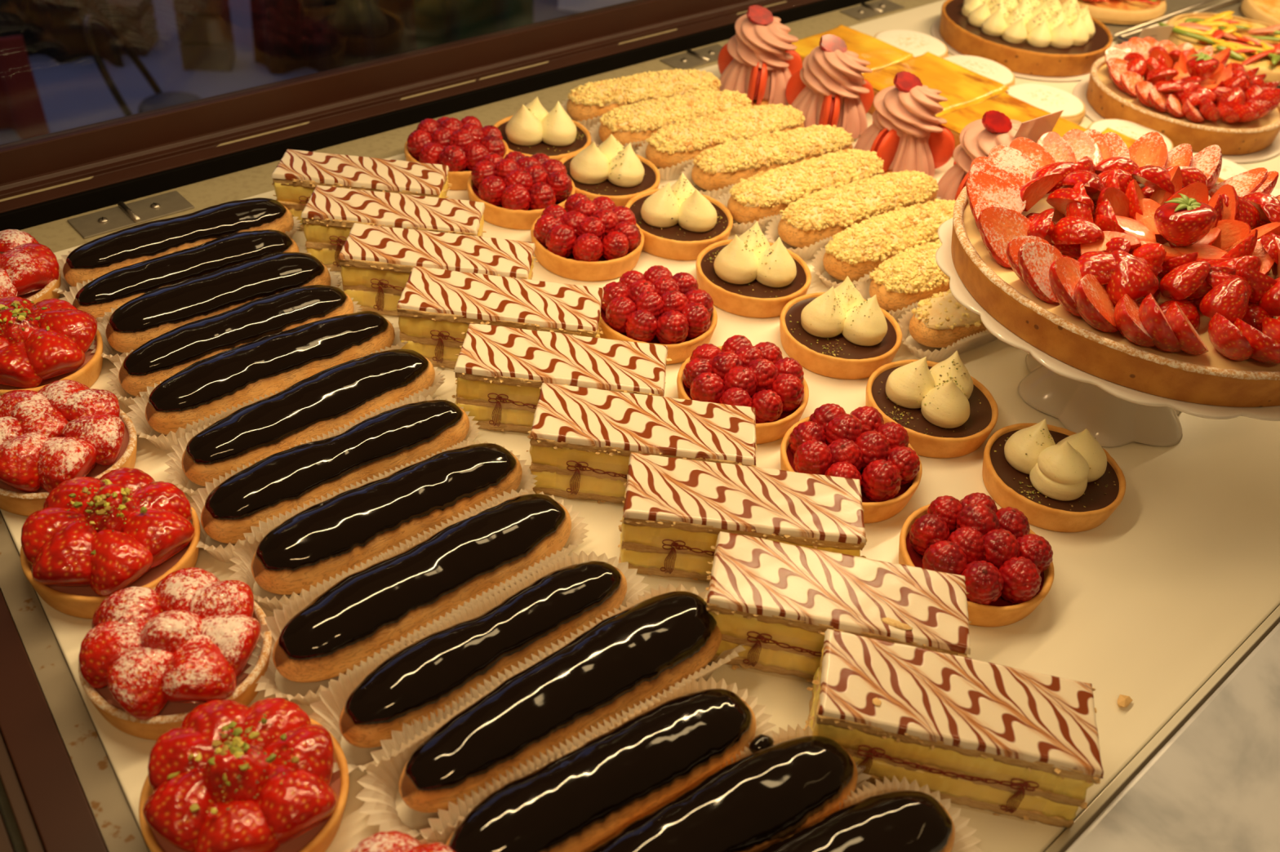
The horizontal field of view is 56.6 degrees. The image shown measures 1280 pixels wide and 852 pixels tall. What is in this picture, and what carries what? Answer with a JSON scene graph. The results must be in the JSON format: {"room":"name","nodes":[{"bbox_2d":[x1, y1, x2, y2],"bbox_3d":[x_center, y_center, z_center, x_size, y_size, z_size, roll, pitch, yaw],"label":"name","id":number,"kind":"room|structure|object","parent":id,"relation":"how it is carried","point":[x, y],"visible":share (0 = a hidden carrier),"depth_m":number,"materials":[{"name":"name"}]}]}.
{"room":"food shop","nodes":[
{"label":"food shop","id":0,"kind":"room"},
{"bbox_2d":[0,0,580,144],"bbox_3d":[-0.894,-1.902,4.349,9.000,0.020,6.185,-27,50,-34],"label":"floor","id":1,"kind":"structure","parent":0,"point":[75,94],"depth_m":3.04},
{"bbox_2d":[0,35,49,139],"bbox_3d":[-1.469,-0.769,2.666,0.242,0.240,0.051,7,39,0],"label":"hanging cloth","id":2,"kind":"object","parent":1,"relation":"on","point":[21,109],"visible":0.94,"depth_m":2.67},
{"bbox_2d":[0,0,124,67],"bbox_3d":[-1.512,-1.032,2.998,0.379,0.220,0.067,1,39,-8],"label":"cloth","id":3,"kind":"object","parent":1,"relation":"on","point":[52,28],"visible":0.88,"depth_m":3.02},
{"bbox_2d":[106,0,159,56],"bbox_3d":[-1.386,-1.067,3.128,0.180,0.134,0.120,3,39,-4],"label":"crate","id":4,"kind":"object","parent":1,"relation":"on","point":[134,20],"visible":0.52,"depth_m":3.09,"materials":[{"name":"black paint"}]},
{"bbox_2d":[83,13,201,115],"bbox_3d":[-0.914,-0.578,2.347,0.273,0.445,0.272,5,39,-2],"label":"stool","id":5,"kind":"object","parent":1,"relation":"on","point":[160,100],"visible":0.27,"depth_m":2.28,"materials":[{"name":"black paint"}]},
{"bbox_2d":[172,0,235,71],"bbox_3d":[-1.119,-1.066,3.039,0.120,0.294,0.090,0,40,-9],"label":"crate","id":6,"kind":"object","parent":1,"relation":"on","point":[204,27],"visible":1,"depth_m":3.04,"materials":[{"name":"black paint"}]},
{"bbox_2d":[249,0,417,75],"bbox_3d":[-0.780,-1.162,2.963,0.443,0.600,0.086,7,39,0],"label":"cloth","id":7,"kind":"object","parent":1,"relation":"on","point":[289,36],"visible":0.81,"depth_m":3.07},
{"bbox_2d":[413,0,533,49],"bbox_3d":[-0.525,-1.224,3.157,0.506,0.500,0.084,7,39,0],"label":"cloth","id":8,"kind":"object","parent":1,"relation":"on","point":[437,22],"visible":0.43,"depth_m":3.24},
{"bbox_2d":[0,589,1279,851],"bbox_3d":[0.252,-0.151,0.945,1.950,0.010,0.722,-27,50,-34],"label":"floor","id":9,"kind":"structure","parent":0,"point":[4,806],"depth_m":0.49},
{"bbox_2d":[0,728,45,851],"bbox_3d":[-0.250,0.153,0.479,0.006,0.014,0.856,-21,47,-30],"label":"trim","id":10,"kind":"structure","parent":9,"relation":"on","point":[28,829],"depth_m":0.47,"materials":[{"name":"brown wood"}]},
{"bbox_2d":[0,590,107,851],"bbox_3d":[-0.241,0.147,0.486,0.019,0.016,0.857,-21,47,-30],"label":"trim","id":11,"kind":"structure","parent":9,"relation":"on","point":[64,819],"depth_m":0.49,"materials":[{"name":"brown paint"}]},
{"bbox_2d":[0,512,148,851],"bbox_3d":[-0.259,0.114,0.528,0.013,0.010,0.677,-21,47,-30],"label":"trim","id":12,"kind":"structure","parent":9,"relation":"on","point":[118,828],"depth_m":0.51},
{"bbox_2d":[0,0,874,231],"bbox_3d":[0.031,-0.359,1.141,1.900,0.024,0.004,-27,50,-34],"label":"trim","id":13,"kind":"structure","parent":9,"relation":"on","point":[48,211],"depth_m":0.94,"materials":[{"name":"black rubber"}]},
{"bbox_2d":[19,0,942,253],"bbox_3d":[0.119,-0.380,1.190,1.700,0.011,0.040,-27,50,-34],"label":"trim","id":14,"kind":"structure","parent":9,"relation":"on","point":[59,235],"depth_m":0.94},
{"bbox_2d":[66,191,194,239],"bbox_3d":[-0.353,-0.148,0.824,0.078,0.004,0.028,-27,50,-34],"label":"hinge plate","id":15,"kind":"object","parent":14,"relation":"attached to","point":[123,215],"visible":1,"depth_m":0.82,"materials":[{"name":"metal"}]},
{"bbox_2d":[0,0,1279,851],"bbox_3d":[0.351,-0.194,0.994,1.717,0.012,0.671,-27,50,-34],"label":"display shelf","id":16,"kind":"object","parent":9,"relation":"on","point":[1146,604],"visible":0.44,"depth_m":0.64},
{"bbox_2d":[0,229,61,304],"bbox_3d":[-0.395,-0.095,0.719,0.080,0.043,0.080,13,39,7],"label":"tartlet","id":17,"kind":"object","parent":16,"relation":"on","point":[29,270],"visible":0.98,"depth_m":0.71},
{"bbox_2d":[0,296,102,395],"bbox_3d":[-0.346,-0.047,0.667,0.081,0.044,0.081,-27,50,-34],"label":"tartlet","id":18,"kind":"object","parent":16,"relation":"on","point":[45,342],"visible":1,"depth_m":0.65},
{"bbox_2d":[0,379,137,516],"bbox_3d":[-0.302,0.009,0.612,0.080,0.036,0.080,-3,40,-12],"label":"tartlet","id":19,"kind":"object","parent":16,"relation":"on","point":[60,432],"visible":0.98,"depth_m":0.60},
{"bbox_2d":[20,467,200,619],"bbox_3d":[-0.251,0.049,0.563,0.079,0.045,0.079,12,39,7],"label":"tartlet","id":20,"kind":"object","parent":16,"relation":"on","point":[91,540],"visible":0.99,"depth_m":0.55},
{"bbox_2d":[78,567,271,740],"bbox_3d":[-0.202,0.094,0.517,0.080,0.041,0.080,-21,47,-30],"label":"tartlet","id":21,"kind":"object","parent":16,"relation":"on","point":[148,657],"visible":1,"depth_m":0.50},
{"bbox_2d":[52,214,302,294],"bbox_3d":[-0.298,-0.113,0.772,0.169,0.023,0.048,-25,49,-33],"label":"paper liner","id":22,"kind":"object","parent":16,"relation":"on","point":[64,286],"visible":0.09,"depth_m":0.74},
{"bbox_2d":[62,197,293,287],"bbox_3d":[-0.296,-0.119,0.769,0.150,0.034,0.040,-24,48,-32],"label":"eclair","id":23,"kind":"object","parent":22,"relation":"on","point":[98,257],"visible":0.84,"depth_m":0.75,"materials":[{"name":"food"}]},
{"bbox_2d":[58,239,311,323],"bbox_3d":[-0.282,-0.088,0.744,0.161,0.023,0.044,-24,48,-32],"label":"paper liner","id":24,"kind":"object","parent":16,"relation":"on","point":[70,295],"visible":0.02,"depth_m":0.72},
{"bbox_2d":[72,230,299,319],"bbox_3d":[-0.281,-0.094,0.741,0.144,0.034,0.035,-25,49,-33],"label":"eclair","id":25,"kind":"object","parent":24,"relation":"on","point":[113,289],"visible":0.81,"depth_m":0.72,"materials":[{"name":"food"}]},
{"bbox_2d":[89,267,342,365],"bbox_3d":[-0.255,-0.069,0.725,0.158,0.022,0.048,-24,48,-33],"label":"paper liner","id":26,"kind":"object","parent":16,"relation":"on","point":[110,353],"visible":0.09,"depth_m":0.70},
{"bbox_2d":[105,252,330,353],"bbox_3d":[-0.253,-0.076,0.721,0.140,0.036,0.042,-24,48,-32],"label":"eclair","id":27,"kind":"object","parent":26,"relation":"on","point":[153,313],"visible":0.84,"depth_m":0.70,"materials":[{"name":"food"}]},
{"bbox_2d":[106,297,362,411],"bbox_3d":[-0.234,-0.046,0.700,0.157,0.022,0.046,-28,50,-35],"label":"paper liner","id":28,"kind":"object","parent":16,"relation":"on","point":[126,399],"visible":0.1,"depth_m":0.67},
{"bbox_2d":[118,284,353,397],"bbox_3d":[-0.233,-0.052,0.696,0.145,0.035,0.036,-27,50,-34],"label":"eclair","id":29,"kind":"object","parent":28,"relation":"on","point":[162,357],"visible":0.77,"depth_m":0.68,"materials":[{"name":"food"}]},
{"bbox_2d":[138,697,349,851],"bbox_3d":[-0.155,0.139,0.467,0.079,0.044,0.079,4,39,-4],"label":"tartlet","id":30,"kind":"object","parent":16,"relation":"on","point":[233,776],"visible":1,"depth_m":0.46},
{"bbox_2d":[126,323,408,451],"bbox_3d":[-0.208,-0.026,0.679,0.169,0.023,0.046,-26,49,-34],"label":"paper liner","id":31,"kind":"object","parent":16,"relation":"on","point":[160,441],"visible":0.13,"depth_m":0.64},
{"bbox_2d":[145,311,395,435],"bbox_3d":[-0.206,-0.033,0.675,0.152,0.036,0.040,-27,50,-34],"label":"eclair","id":32,"kind":"object","parent":31,"relation":"on","point":[266,365],"visible":0.9,"depth_m":0.66,"materials":[{"name":"food"}]},
{"bbox_2d":[164,351,445,500],"bbox_3d":[-0.179,0.000,0.652,0.167,0.022,0.048,-29,51,-36],"label":"paper liner","id":33,"kind":"object","parent":16,"relation":"on","point":[180,479],"visible":0.16,"depth_m":0.62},
{"bbox_2d":[181,349,435,486],"bbox_3d":[-0.177,-0.007,0.648,0.153,0.036,0.042,-28,50,-35],"label":"eclair","id":34,"kind":"object","parent":33,"relation":"on","point":[332,397],"visible":0.91,"depth_m":0.63,"materials":[{"name":"food"}]},
{"bbox_2d":[190,395,479,564],"bbox_3d":[-0.156,0.026,0.621,0.167,0.024,0.051,-26,49,-34],"label":"paper liner","id":35,"kind":"object","parent":16,"relation":"on","point":[221,552],"visible":0.23,"depth_m":0.59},
{"bbox_2d":[200,400,469,543],"bbox_3d":[-0.154,0.021,0.617,0.152,0.036,0.039,-25,49,-33],"label":"eclair","id":36,"kind":"object","parent":35,"relation":"on","point":[281,482],"visible":0.94,"depth_m":0.60,"materials":[{"name":"food"}]},
{"bbox_2d":[271,149,452,231],"bbox_3d":[-0.193,-0.160,0.829,0.120,0.043,0.043,6,39,-2],"label":"mille-feuille","id":37,"kind":"object","parent":16,"relation":"on","point":[298,173],"visible":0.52,"depth_m":0.81,"materials":[{"name":"food"}]},
{"bbox_2d":[228,440,537,612],"bbox_3d":[-0.124,0.050,0.597,0.165,0.024,0.054,-23,48,-32],"label":"paper liner","id":38,"kind":"object","parent":16,"relation":"on","point":[269,601],"visible":0.25,"depth_m":0.57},
{"bbox_2d":[251,443,522,595],"bbox_3d":[-0.122,0.044,0.593,0.148,0.037,0.041,-24,48,-32],"label":"eclair","id":39,"kind":"object","parent":38,"relation":"on","point":[329,537],"visible":0.94,"depth_m":0.57,"materials":[{"name":"food"}]},
{"bbox_2d":[299,185,486,271],"bbox_3d":[-0.164,-0.127,0.793,0.119,0.043,0.043,6,39,-2],"label":"mille-feuille","id":40,"kind":"object","parent":16,"relation":"on","point":[330,214],"visible":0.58,"depth_m":0.78,"materials":[{"name":"food"}]},
{"bbox_2d":[244,488,589,706],"bbox_3d":[-0.100,0.079,0.564,0.184,0.024,0.053,-27,50,-35],"label":"paper liner","id":41,"kind":"object","parent":16,"relation":"on","point":[300,693],"visible":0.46,"depth_m":0.54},
{"bbox_2d":[272,493,571,682],"bbox_3d":[-0.098,0.073,0.560,0.162,0.037,0.042,-27,50,-34],"label":"eclair","id":42,"kind":"object","parent":41,"relation":"on","point":[371,608],"visible":0.98,"depth_m":0.54,"materials":[{"name":"food"}]},
{"bbox_2d":[337,222,538,316],"bbox_3d":[-0.129,-0.095,0.759,0.123,0.043,0.045,6,39,-1],"label":"mille-feuille","id":43,"kind":"object","parent":16,"relation":"on","point":[376,263],"visible":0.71,"depth_m":0.74,"materials":[{"name":"food"}]},
{"bbox_2d":[404,115,509,190],"bbox_3d":[-0.140,-0.214,0.908,0.079,0.037,0.079,21,41,17],"label":"tartlet","id":44,"kind":"object","parent":16,"relation":"on","point":[453,143],"visible":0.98,"depth_m":0.89,"materials":[{"name":"food"}]},
{"bbox_2d":[308,551,650,774],"bbox_3d":[-0.068,0.105,0.537,0.180,0.025,0.048,-26,49,-34],"label":"paper liner","id":45,"kind":"object","parent":16,"relation":"on","point":[327,711],"visible":0.25,"depth_m":0.52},
{"bbox_2d":[339,560,626,747],"bbox_3d":[-0.066,0.099,0.534,0.152,0.036,0.036,-25,49,-33],"label":"eclair","id":46,"kind":"object","parent":45,"relation":"on","point":[438,668],"visible":0.93,"depth_m":0.52,"materials":[{"name":"food"}]},
{"bbox_2d":[396,266,604,368],"bbox_3d":[-0.085,-0.061,0.724,0.125,0.043,0.050,7,39,0],"label":"mille-feuille","id":47,"kind":"object","parent":16,"relation":"on","point":[435,306],"visible":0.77,"depth_m":0.71,"materials":[{"name":"food"}]},
{"bbox_2d":[466,151,575,230],"bbox_3d":[-0.087,-0.178,0.873,0.079,0.035,0.079,14,40,9],"label":"tartlet","id":48,"kind":"object","parent":16,"relation":"on","point":[515,189],"visible":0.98,"depth_m":0.85,"materials":[{"name":"food"}]},
{"bbox_2d":[493,97,591,160],"bbox_3d":[-0.078,-0.235,0.938,0.079,0.044,0.079,-7,41,-17],"label":"tartlet","id":49,"kind":"object","parent":16,"relation":"on","point":[531,131],"visible":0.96,"depth_m":0.93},
{"bbox_2d":[355,583,746,839],"bbox_3d":[-0.031,0.123,0.520,0.198,0.025,0.054,-24,48,-32],"label":"paper liner","id":50,"kind":"object","parent":16,"relation":"on","point":[386,807],"visible":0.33,"depth_m":0.49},
{"bbox_2d":[398,591,722,813],"bbox_3d":[-0.030,0.117,0.516,0.168,0.038,0.043,-24,48,-33],"label":"eclair","id":51,"kind":"object","parent":50,"relation":"on","point":[633,654],"visible":0.94,"depth_m":0.50,"materials":[{"name":"food"}]},
{"bbox_2d":[451,323,671,434],"bbox_3d":[-0.045,-0.023,0.683,0.122,0.043,0.050,7,39,0],"label":"mille-feuille","id":52,"kind":"object","parent":16,"relation":"on","point":[500,371],"visible":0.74,"depth_m":0.67,"materials":[{"name":"food"}]},
{"bbox_2d":[560,98,602,131],"bbox_3d":[0.003,-0.273,1.017,0.162,0.018,0.047,-15,44,-25],"label":"paper liner","id":53,"kind":"object","parent":16,"relation":"on","point":[588,124],"visible":0.07,"depth_m":0.98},
{"bbox_2d":[566,68,721,121],"bbox_3d":[0.004,-0.281,1.011,0.145,0.037,0.046,-14,43,-24],"label":"eclair","id":54,"kind":"object","parent":53,"relation":"on","point":[589,100],"visible":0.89,"depth_m":0.99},
{"bbox_2d":[530,193,644,281],"bbox_3d":[-0.036,-0.136,0.828,0.079,0.036,0.079,28,44,24],"label":"tartlet","id":55,"kind":"object","parent":16,"relation":"on","point":[584,239],"visible":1,"depth_m":0.81,"materials":[{"name":"food"}]},
{"bbox_2d":[418,676,777,844],"bbox_3d":[-0.014,0.152,0.487,0.172,0.024,0.052,-21,46,-30],"label":"paper liner","id":56,"kind":"object","parent":16,"relation":"on","point":[762,726],"visible":0.18,"depth_m":0.49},
{"bbox_2d":[445,688,755,851],"bbox_3d":[-0.013,0.146,0.483,0.148,0.038,0.040,-20,46,-29],"label":"eclair","id":57,"kind":"object","parent":56,"relation":"on","point":[584,797],"visible":0.96,"depth_m":0.47,"materials":[{"name":"food"}]},
{"bbox_2d":[559,133,660,206],"bbox_3d":[-0.024,-0.197,0.899,0.079,0.044,0.079,33,46,29],"label":"tartlet","id":58,"kind":"object","parent":16,"relation":"on","point":[613,171],"visible":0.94,"depth_m":0.89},
{"bbox_2d":[588,122,646,154],"bbox_3d":[0.030,-0.246,0.988,0.162,0.017,0.047,-16,44,-25],"label":"paper liner","id":59,"kind":"object","parent":16,"relation":"on","point":[594,134],"visible":0.08,"depth_m":0.96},
{"bbox_2d":[598,88,751,148],"bbox_3d":[0.032,-0.254,0.982,0.146,0.036,0.044,-17,45,-27],"label":"eclair","id":60,"kind":"object","parent":59,"relation":"on","point":[633,122],"visible":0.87,"depth_m":0.96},
{"bbox_2d":[526,382,756,504],"bbox_3d":[0.001,0.013,0.645,0.123,0.043,0.050,7,39,0],"label":"mille-feuille","id":61,"kind":"object","parent":16,"relation":"on","point":[583,440],"visible":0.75,"depth_m":0.63,"materials":[{"name":"food"}]},
{"bbox_2d":[599,265,717,364],"bbox_3d":[0.010,-0.075,0.761,0.079,0.036,0.079,15,40,10],"label":"tartlet","id":62,"kind":"object","parent":16,"relation":"on","point":[656,306],"visible":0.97,"depth_m":0.74,"materials":[{"name":"food"}]},
{"bbox_2d":[635,142,693,180],"bbox_3d":[0.070,-0.228,0.971,0.172,0.018,0.047,-20,46,-29],"label":"paper liner","id":63,"kind":"object","parent":16,"relation":"on","point":[673,173],"visible":0.08,"depth_m":0.93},
{"bbox_2d":[645,103,805,168],"bbox_3d":[0.071,-0.236,0.966,0.154,0.037,0.044,-19,46,-28],"label":"crumble eclair","id":64,"kind":"object","parent":63,"relation":"on","point":[677,143],"visible":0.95,"depth_m":0.94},
{"bbox_2d":[625,173,733,260],"bbox_3d":[0.029,-0.157,0.858,0.079,0.043,0.079,17,40,12],"label":"tartlet","id":65,"kind":"object","parent":16,"relation":"on","point":[677,222],"visible":0.99,"depth_m":0.84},
{"bbox_2d":[591,724,874,849],"bbox_3d":[0.025,0.168,0.473,0.169,0.024,0.052,-19,46,-29],"label":"paper liner","id":66,"kind":"object","parent":16,"relation":"on","point":[784,735],"visible":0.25,"depth_m":0.51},
{"bbox_2d":[588,733,857,851],"bbox_3d":[0.026,0.160,0.471,0.147,0.039,0.046,-19,45,-28],"label":"chocolate eclair","id":67,"kind":"object","parent":66,"relation":"on","point":[773,793],"visible":0.96,"depth_m":0.46,"materials":[{"name":"food"}]},
{"bbox_2d":[617,452,866,582],"bbox_3d":[0.051,0.051,0.607,0.124,0.043,0.051,7,39,0],"label":"mille-feuille","id":68,"kind":"object","parent":16,"relation":"on","point":[675,509],"visible":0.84,"depth_m":0.59,"materials":[{"name":"food"}]},
{"bbox_2d":[676,334,808,444],"bbox_3d":[0.062,-0.026,0.708,0.079,0.036,0.079,9,39,2],"label":"tartlet","id":69,"kind":"object","parent":16,"relation":"on","point":[737,372],"visible":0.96,"depth_m":0.69,"materials":[{"name":"food"}]},
{"bbox_2d":[715,191,782,234],"bbox_3d":[0.126,-0.175,0.916,0.168,0.016,0.047,-20,46,-29],"label":"paper liner","id":70,"kind":"object","parent":16,"relation":"on","point":[737,228],"visible":0.1,"depth_m":0.88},
{"bbox_2d":[727,148,884,224],"bbox_3d":[0.129,-0.184,0.910,0.152,0.037,0.046,-21,47,-30],"label":"crumble eclair","id":71,"kind":"object","parent":70,"relation":"on","point":[763,194],"visible":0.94,"depth_m":0.89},
{"bbox_2d":[695,221,811,318],"bbox_3d":[0.078,-0.112,0.809,0.079,0.044,0.079,23,42,19],"label":"tartlet","id":72,"kind":"object","parent":16,"relation":"on","point":[748,275],"visible":1,"depth_m":0.80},
{"bbox_2d":[717,4,802,106],"bbox_3d":[0.108,-0.335,1.059,0.079,0.080,0.079,-27,50,-34],"label":"pastry","id":73,"kind":"object","parent":16,"relation":"on","point":[758,62],"visible":0.96,"depth_m":1.04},
{"bbox_2d":[680,148,853,199],"bbox_3d":[0.105,-0.206,0.949,0.172,0.018,0.047,-19,46,-28],"label":"paper liner","id":74,"kind":"object","parent":16,"relation":"on","point":[714,194],"visible":0.05,"depth_m":0.91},
{"bbox_2d":[691,124,854,191],"bbox_3d":[0.107,-0.214,0.943,0.154,0.038,0.043,-18,45,-28],"label":"crumble eclair","id":75,"kind":"object","parent":74,"relation":"on","point":[721,166],"visible":0.94,"depth_m":0.92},
{"bbox_2d":[785,34,874,138],"bbox_3d":[0.165,-0.297,1.021,0.079,0.080,0.079,-27,50,-34],"label":"pastry","id":76,"kind":"object","parent":16,"relation":"on","point":[830,88],"visible":0.94,"depth_m":1.00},
{"bbox_2d":[704,531,971,682],"bbox_3d":[0.090,0.091,0.562,0.125,0.044,0.051,10,39,4],"label":"mille-feuille","id":77,"kind":"object","parent":16,"relation":"on","point":[777,599],"visible":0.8,"depth_m":0.55,"materials":[{"name":"food"}]},
{"bbox_2d":[779,275,902,379],"bbox_3d":[0.131,-0.069,0.765,0.079,0.044,0.079,3,39,-4],"label":"tartlet","id":78,"kind":"object","parent":16,"relation":"on","point":[836,333],"visible":1,"depth_m":0.75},
{"bbox_2d":[811,245,871,288],"bbox_3d":[0.187,-0.129,0.867,0.162,0.018,0.047,-24,48,-32],"label":"paper liner","id":79,"kind":"object","parent":16,"relation":"on","point":[827,280],"visible":0.11,"depth_m":0.84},
{"bbox_2d":[822,199,955,281],"bbox_3d":[0.189,-0.138,0.861,0.146,0.038,0.046,-24,48,-33],"label":"crumble eclair","id":80,"kind":"object","parent":79,"relation":"on","point":[855,251],"visible":0.85,"depth_m":0.83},
{"bbox_2d":[780,403,922,524],"bbox_3d":[0.118,0.016,0.664,0.079,0.036,0.079,22,41,18],"label":"tartlet","id":81,"kind":"object","parent":16,"relation":"on","point":[832,442],"visible":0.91,"depth_m":0.65,"materials":[{"name":"food"}]},
{"bbox_2d":[764,196,941,259],"bbox_3d":[0.163,-0.156,0.896,0.172,0.018,0.047,-21,47,-30],"label":"paper liner","id":82,"kind":"object","parent":16,"relation":"on","point":[805,253],"visible":0.07,"depth_m":0.86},
{"bbox_2d":[777,169,938,248],"bbox_3d":[0.166,-0.164,0.891,0.154,0.037,0.047,-21,46,-30],"label":"crumble eclair","id":83,"kind":"object","parent":82,"relation":"on","point":[814,217],"visible":0.96,"depth_m":0.87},
{"bbox_2d":[791,24,915,75],"bbox_3d":[0.194,-0.346,1.127,0.100,0.027,0.093,-29,51,-36],"label":"mille-feuille","id":84,"kind":"object","parent":16,"relation":"on","point":[880,54],"visible":0.43,"depth_m":1.13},
{"bbox_2d":[855,270,931,321],"bbox_3d":[0.216,-0.105,0.841,0.161,0.018,0.047,-21,46,-30],"label":"paper liner","id":85,"kind":"object","parent":16,"relation":"on","point":[863,288],"visible":0.08,"depth_m":0.82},
{"bbox_2d":[869,239,950,312],"bbox_3d":[0.217,-0.113,0.835,0.144,0.037,0.046,-25,48,-33],"label":"crumble eclair","id":86,"kind":"object","parent":85,"relation":"on","point":[911,276],"visible":0.37,"depth_m":0.80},
{"bbox_2d":[853,71,955,177],"bbox_3d":[0.215,-0.249,0.969,0.083,0.080,0.080,-27,50,-34],"label":"pastry","id":87,"kind":"object","parent":16,"relation":"on","point":[905,131],"visible":0.95,"depth_m":0.95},
{"bbox_2d":[839,775,982,851],"bbox_3d":[0.063,0.183,0.460,0.165,0.025,0.052,-16,44,-25],"label":"paper liner","id":88,"kind":"object","parent":16,"relation":"on","point":[964,842],"visible":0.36,"depth_m":0.49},
{"bbox_2d":[757,790,955,851],"bbox_3d":[0.064,0.177,0.456,0.142,0.038,0.041,-15,44,-25],"label":"chocolate eclair","id":89,"kind":"object","parent":88,"relation":"on","point":[904,820],"visible":1,"depth_m":0.46,"materials":[{"name":"food"}]},
{"bbox_2d":[865,351,998,458],"bbox_3d":[0.176,-0.021,0.712,0.079,0.043,0.079,-11,42,-21],"label":"tartlet","id":90,"kind":"object","parent":16,"relation":"on","point":[945,412],"visible":1,"depth_m":0.70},
{"bbox_2d":[862,51,1008,117],"bbox_3d":[0.263,-0.302,1.083,0.112,0.028,0.096,-27,50,-34],"label":"mille-feuille","id":91,"kind":"object","parent":16,"relation":"on","point":[962,87],"visible":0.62,"depth_m":1.08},
{"bbox_2d":[897,306,997,361],"bbox_3d":[0.236,-0.076,0.808,0.162,0.018,0.047,-21,46,-30],"label":"paper liner","id":92,"kind":"object","parent":16,"relation":"on","point":[933,354],"visible":0.25,"depth_m":0.78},
{"bbox_2d":[908,288,986,347],"bbox_3d":[0.239,-0.083,0.803,0.143,0.036,0.042,-20,46,-29],"label":"crumble eclair","id":93,"kind":"object","parent":92,"relation":"on","point":[940,320],"visible":0.43,"depth_m":0.77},
{"bbox_2d":[802,629,1103,828],"bbox_3d":[0.134,0.132,0.519,0.122,0.044,0.052,11,39,5],"label":"mille-feuille","id":94,"kind":"object","parent":16,"relation":"on","point":[1002,740],"visible":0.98,"depth_m":0.50,"materials":[{"name":"food"}]},
{"bbox_2d":[898,492,1054,626],"bbox_3d":[0.174,0.064,0.613,0.079,0.037,0.079,10,39,3],"label":"tartlet","id":95,"kind":"object","parent":16,"relation":"on","point":[1007,568],"visible":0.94,"depth_m":0.60,"materials":[{"name":"food"}]},
{"bbox_2d":[937,110,1022,200],"bbox_3d":[0.272,-0.206,0.925,0.083,0.080,0.080,-27,50,-34],"label":"pastry","id":96,"kind":"object","parent":16,"relation":"on","point":[977,138],"visible":0.41,"depth_m":0.91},
{"bbox_2d":[930,17,1090,81],"bbox_3d":[0.397,-0.399,1.242,0.186,0.002,0.186,-27,50,-34],"label":"cake board","id":97,"kind":"object","parent":16,"relation":"on","point":[935,29],"visible":0.17,"depth_m":1.18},
{"bbox_2d":[939,0,1112,77],"bbox_3d":[0.399,-0.418,1.226,0.175,0.048,0.175,3,39,-5],"label":"tart","id":98,"kind":"object","parent":97,"relation":"on","point":[1036,37],"visible":1,"depth_m":1.19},
{"bbox_2d":[938,92,1088,157],"bbox_3d":[0.320,-0.250,1.027,0.106,0.028,0.097,-26,49,-34],"label":"mille-feuille","id":99,"kind":"object","parent":16,"relation":"on","point":[1015,108],"visible":0.34,"depth_m":1.03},
{"bbox_2d":[982,418,1125,532],"bbox_3d":[0.236,0.019,0.671,0.079,0.045,0.079,-5,40,-14],"label":"tartlet","id":100,"kind":"object","parent":16,"relation":"on","point":[1062,480],"visible":1,"depth_m":0.66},
{"bbox_2d":[935,217,1279,447],"bbox_3d":[0.300,-0.052,0.735,0.254,0.085,0.254,-27,50,-34],"label":"cake stand","id":101,"kind":"object","parent":16,"relation":"on","point":[1115,415],"visible":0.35,"depth_m":0.72,"materials":[{"name":"ceramic"}]},
{"bbox_2d":[951,128,1279,407],"bbox_3d":[0.306,-0.106,0.691,0.244,0.057,0.244,24,42,20],"label":"tart","id":102,"kind":"object","parent":101,"relation":"on","point":[1135,268],"visible":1,"depth_m":0.66,"materials":[{"name":"red food"}]},
{"bbox_2d":[1101,0,1224,40],"bbox_3d":[0.614,-0.542,1.445,0.446,0.008,0.176,-27,50,-34],"label":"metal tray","id":103,"kind":"object","parent":16,"relation":"on","point":[1174,7],"visible":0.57,"depth_m":1.36,"materials":[{"name":"metal"}]},
{"bbox_2d":[1072,76,1279,163],"bbox_3d":[0.514,-0.297,1.134,0.198,0.002,0.198,-27,50,-34],"label":"doily","id":104,"kind":"object","parent":16,"relation":"on","point":[1080,91],"visible":0.19,"depth_m":1.10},
{"bbox_2d":[1086,36,1279,155],"bbox_3d":[0.516,-0.321,1.115,0.180,0.058,0.180,-27,50,-34],"label":"tart","id":105,"kind":"object","parent":104,"relation":"on","point":[1183,94],"visible":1,"depth_m":1.08,"materials":[{"name":"red food"}]},
{"bbox_2d":[1116,0,1279,88],"bbox_3d":[0.769,-0.417,1.315,0.446,0.008,0.286,-25,49,-33],"label":"metal tray","id":106,"kind":"object","parent":16,"relation":"on","point":[1236,7],"visible":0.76,"depth_m":1.38,"materials":[{"name":"metal"}]},
{"bbox_2d":[1156,11,1279,85],"bbox_3d":[0.648,-0.410,1.271,0.172,0.024,0.173,30,45,26],"label":"tart","id":107,"kind":"object","parent":106,"relation":"on","point":[1253,44],"visible":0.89,"depth_m":1.26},
{"bbox_2d":[1044,604,1279,851],"bbox_3d":[0.570,-0.016,0.808,1.737,0.012,0.004,-27,50,-34],"label":"trim","id":108,"kind":"structure","parent":9,"relation":"on","point":[1062,843],"depth_m":0.55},
{"bbox_2d":[1065,622,1279,851],"bbox_3d":[0.513,0.134,0.587,1.080,0.016,0.304,-27,50,-34],"label":"countertop","id":109,"kind":"structure","parent":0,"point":[1214,786],"depth_m":0.51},
{"bbox_3d":[-0.025,-0.017,1.439,1.900,0.887,0.035,-27,50,-34],"label":"wall","id":110,"kind":"structure","parent":0,"visible":0},
{"bbox_2d":[0,0,822,213],"bbox_3d":[0.019,-0.381,1.143,1.900,0.053,0.037,-27,50,-34],"label":"trim","id":111,"kind":"structure","parent":110,"relation":"on","point":[126,148],"depth_m":0.94,"materials":[{"name":"brown paint"}]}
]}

